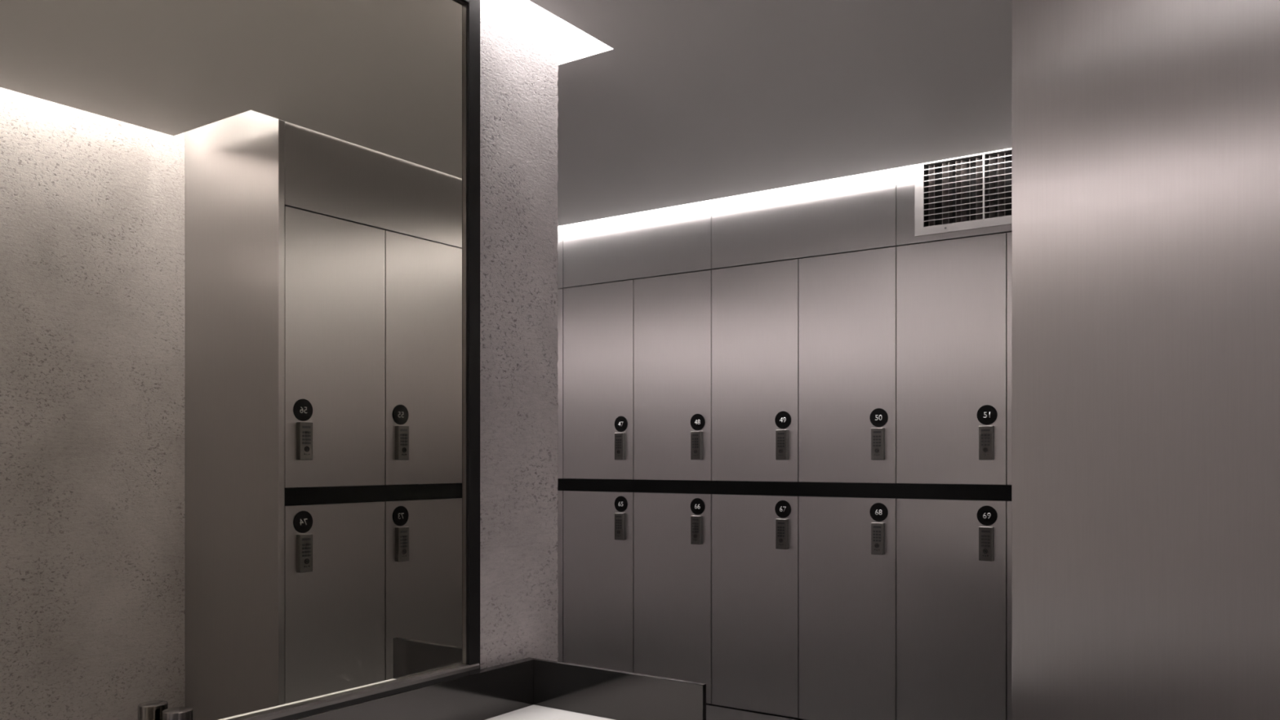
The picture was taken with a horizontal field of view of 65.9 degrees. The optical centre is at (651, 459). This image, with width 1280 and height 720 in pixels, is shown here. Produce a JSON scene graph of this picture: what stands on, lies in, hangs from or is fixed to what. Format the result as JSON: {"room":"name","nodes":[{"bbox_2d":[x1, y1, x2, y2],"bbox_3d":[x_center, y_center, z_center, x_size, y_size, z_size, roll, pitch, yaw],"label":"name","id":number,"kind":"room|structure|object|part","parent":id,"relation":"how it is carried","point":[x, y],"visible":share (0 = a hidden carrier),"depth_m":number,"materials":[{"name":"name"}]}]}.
{"room":"changing room","nodes":[
{"label":"changing room","id":0,"kind":"room"},
{"bbox_2d":[480,0,558,669],"bbox_3d":[-1.070,0.025,1.880,0.290,2.950,2.435,0,0,34],"label":"wall","id":1,"kind":"structure","parent":0,"point":[519,43],"depth_m":2.66,"materials":[{"name":"concrete"}]},
{"bbox_2d":[0,0,479,719],"bbox_3d":[-1.016,-0.318,1.669,0.032,1.716,2.027,0,0,34],"label":"wall mirror","id":2,"kind":"object","parent":1,"relation":"attached to","point":[239,240],"visible":1,"depth_m":1.95,"materials":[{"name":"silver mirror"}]},
{"bbox_3d":[-1.014,0.520,1.664,0.024,0.016,2.022,0,0,34],"label":"rail","id":3,"kind":"part","parent":2,"relation":"part of","materials":[{"name":"grey metal"}]},
{"bbox_2d":[293,657,535,719],"bbox_3d":[-0.971,0.617,1.736,0.030,0.152,2.302,0,0,34],"label":"backsplash","id":4,"kind":"structure","parent":1,"relation":"attached to","point":[495,691],"depth_m":2.44,"materials":[{"name":"black stone"}]},
{"bbox_2d":[533,658,706,719],"bbox_3d":[-0.093,0.652,2.521,0.535,0.222,0.015,0,0,34],"label":"backsplash","id":5,"kind":"structure","parent":1,"relation":"attached to","point":[611,694],"depth_m":2.51,"materials":[{"name":"black stone"}]},
{"bbox_2d":[528,0,1011,226],"bbox_3d":[-1.330,-1.193,3.165,8.130,0.012,4.043,0,0,34],"label":"ceiling","id":6,"kind":"structure","parent":0,"point":[686,101],"depth_m":3.20,"materials":[{"name":"white paint"}]},
{"bbox_2d":[557,17,608,61],"bbox_3d":[-1.330,-1.324,3.165,8.130,0.250,4.043,0,0,34],"label":"ceiling light","id":7,"kind":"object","parent":6,"relation":"in","point":[572,41],"depth_m":2.94,"materials":[{"name":"white paint"}]},
{"bbox_2d":[561,231,1010,719],"bbox_3d":[0.195,0.025,5.422,8.600,2.950,0.130,0,0,34],"label":"wall","id":8,"kind":"structure","parent":0,"point":[1009,232],"depth_m":5.04,"materials":[{"name":"concrete"}]},
{"bbox_3d":[-1.278,1.540,3.268,8.600,0.080,5.250,0,0,34],"label":"floor","id":9,"kind":"structure","parent":0,"visible":0},
{"bbox_2d":[293,657,706,719],"bbox_3d":[-0.750,1.020,1.585,0.565,0.959,2.302,0,0,34],"label":"countertop","id":10,"kind":"structure","parent":9,"relation":"on","point":[529,688],"depth_m":2.50,"materials":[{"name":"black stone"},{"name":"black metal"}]},
{"bbox_2d":[162,706,192,719],"bbox_3d":[-0.793,0.562,1.793,0.194,0.203,0.110,0,0,34],"label":"faucet","id":11,"kind":"object","parent":10,"relation":"on","point":[176,713],"visible":1,"depth_m":1.79,"materials":[{"name":"silver metal"}]},
{"bbox_2d":[706,703,803,719],"bbox_3d":[0.475,1.331,4.533,3.257,0.338,0.018,0,0,34],"label":"panel","id":12,"kind":"object","parent":9,"relation":"on","point":[713,712],"visible":0.25,"depth_m":4.58,"materials":[{"name":"metal"}]},
{"bbox_2d":[557,490,563,662],"bbox_3d":[-0.518,0.660,5.477,0.449,0.990,0.504,0,0,34],"label":"locker","id":13,"kind":"object","parent":12,"relation":"on","point":[560,493],"visible":0.02,"depth_m":5.17,"materials":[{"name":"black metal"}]},
{"bbox_2d":[557,288,563,478],"bbox_3d":[-0.518,-0.396,5.477,0.449,0.995,0.504,0,0,34],"label":"locker","id":14,"kind":"object","parent":13,"relation":"on","point":[560,291],"visible":0.02,"depth_m":5.17,"materials":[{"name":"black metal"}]},
{"bbox_2d":[557,225,564,288],"bbox_3d":[-0.663,-1.173,5.311,0.498,0.551,0.018,0,0,34],"label":"panel","id":15,"kind":"object","parent":14,"relation":"on","point":[560,242],"visible":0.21,"depth_m":5.17,"materials":[{"name":"metal"}]},
{"bbox_2d":[563,490,633,672],"bbox_3d":[-0.146,0.660,5.223,0.449,0.990,0.504,0,0,34],"label":"locker","id":16,"kind":"object","parent":12,"relation":"on","point":[598,526],"visible":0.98,"depth_m":5.03,"materials":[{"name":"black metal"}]},
{"bbox_2d":[563,280,633,479],"bbox_3d":[-0.146,-0.396,5.223,0.449,0.995,0.504,0,0,34],"label":"locker","id":17,"kind":"object","parent":16,"relation":"on","point":[598,318],"visible":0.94,"depth_m":5.03,"materials":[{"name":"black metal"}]},
{"bbox_2d":[633,492,712,703],"bbox_3d":[0.226,0.660,4.968,0.449,0.990,0.504,0,0,34],"label":"locker","id":18,"kind":"object","parent":12,"relation":"on","point":[673,531],"visible":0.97,"depth_m":4.77,"materials":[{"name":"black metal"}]},
{"bbox_2d":[633,270,711,480],"bbox_3d":[0.226,-0.396,4.968,0.449,0.995,0.504,0,0,34],"label":"locker","id":19,"kind":"object","parent":18,"relation":"on","point":[673,313],"visible":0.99,"depth_m":4.77,"materials":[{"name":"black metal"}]},
{"bbox_2d":[563,200,711,288],"bbox_3d":[-0.084,-1.173,4.915,0.899,0.551,0.018,0,0,34],"label":"panel","id":20,"kind":"object","parent":19,"relation":"on","point":[676,239],"visible":0.64,"depth_m":4.89,"materials":[{"name":"metal"}]},
{"bbox_2d":[711,493,798,718],"bbox_3d":[0.598,0.660,4.713,0.449,0.990,0.504,0,0,34],"label":"locker","id":21,"kind":"object","parent":12,"relation":"on","point":[755,537],"visible":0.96,"depth_m":4.52,"materials":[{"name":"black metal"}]},
{"bbox_2d":[557,478,1011,501],"bbox_3d":[0.475,0.133,4.533,3.257,0.061,0.021,0,0,34],"label":"strip","id":22,"kind":"object","parent":21,"relation":"on","point":[906,491],"visible":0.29,"depth_m":4.39,"materials":[{"name":"black metal"}]},
{"bbox_2d":[711,258,798,481],"bbox_3d":[0.598,-0.396,4.713,0.449,0.995,0.504,0,0,34],"label":"locker","id":23,"kind":"object","parent":22,"relation":"on","point":[755,307],"visible":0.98,"depth_m":4.52,"materials":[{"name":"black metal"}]},
{"bbox_2d":[798,496,897,719],"bbox_3d":[0.971,0.660,4.459,0.449,0.990,0.504,0,0,34],"label":"locker","id":24,"kind":"object","parent":12,"relation":"on","point":[847,545],"visible":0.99,"depth_m":4.27,"materials":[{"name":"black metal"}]},
{"bbox_2d":[798,246,896,483],"bbox_3d":[0.971,-0.396,4.459,0.449,0.995,0.504,0,0,34],"label":"locker","id":25,"kind":"object","parent":24,"relation":"on","point":[847,301],"visible":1,"depth_m":4.26,"materials":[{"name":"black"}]},
{"bbox_2d":[711,168,897,269],"bbox_3d":[0.661,-1.173,4.405,0.899,0.551,0.018,0,0,34],"label":"panel","id":26,"kind":"object","parent":25,"relation":"on","point":[856,212],"visible":0.64,"depth_m":4.37,"materials":[{"name":"metal"}]},
{"bbox_2d":[896,497,1008,719],"bbox_3d":[1.343,0.660,4.204,0.449,0.990,0.504,0,0,34],"label":"locker","id":27,"kind":"object","parent":12,"relation":"on","point":[952,554],"visible":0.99,"depth_m":4.02,"materials":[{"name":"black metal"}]},
{"bbox_2d":[896,232,1007,484],"bbox_3d":[1.343,-0.396,4.204,0.449,0.995,0.504,0,0,34],"label":"locker","id":28,"kind":"object","parent":27,"relation":"on","point":[952,295],"visible":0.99,"depth_m":4.01,"materials":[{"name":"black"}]},
{"bbox_2d":[896,164,1011,246],"bbox_3d":[1.426,-1.173,3.882,0.950,0.551,0.018,0,0,34],"label":"panel","id":29,"kind":"object","parent":28,"relation":"on","point":[905,175],"visible":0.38,"depth_m":4.11,"materials":[{"name":"metal"}]},
{"bbox_2d":[915,147,1011,236],"bbox_3d":[1.355,-1.086,3.977,0.562,0.324,0.112,0,0,34],"label":"grille","id":30,"kind":"object","parent":29,"relation":"attached to","point":[974,191],"visible":0.64,"depth_m":4.02,"materials":[{"name":"white metal"}]},
{"bbox_2d":[1007,500,1011,719],"bbox_3d":[1.715,0.660,3.949,0.449,0.990,0.504,0,0,34],"label":"locker","id":31,"kind":"object","parent":12,"relation":"on","point":[1009,503],"visible":0.02,"depth_m":3.88,"materials":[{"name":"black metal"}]},
{"bbox_2d":[1007,231,1011,484],"bbox_3d":[1.715,-0.396,3.949,0.449,0.995,0.504,0,0,34],"label":"locker","id":32,"kind":"object","parent":31,"relation":"on","point":[1009,234],"visible":0.02,"depth_m":3.88,"materials":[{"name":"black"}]},
{"bbox_2d":[1011,0,1279,719],"bbox_3d":[0.996,0.026,1.891,0.586,2.948,0.024,0,0,34],"label":"end panel","id":33,"kind":"object","parent":9,"relation":"on","point":[1145,134],"visible":1,"depth_m":1.91,"materials":[{"name":"metal"}]}
]}

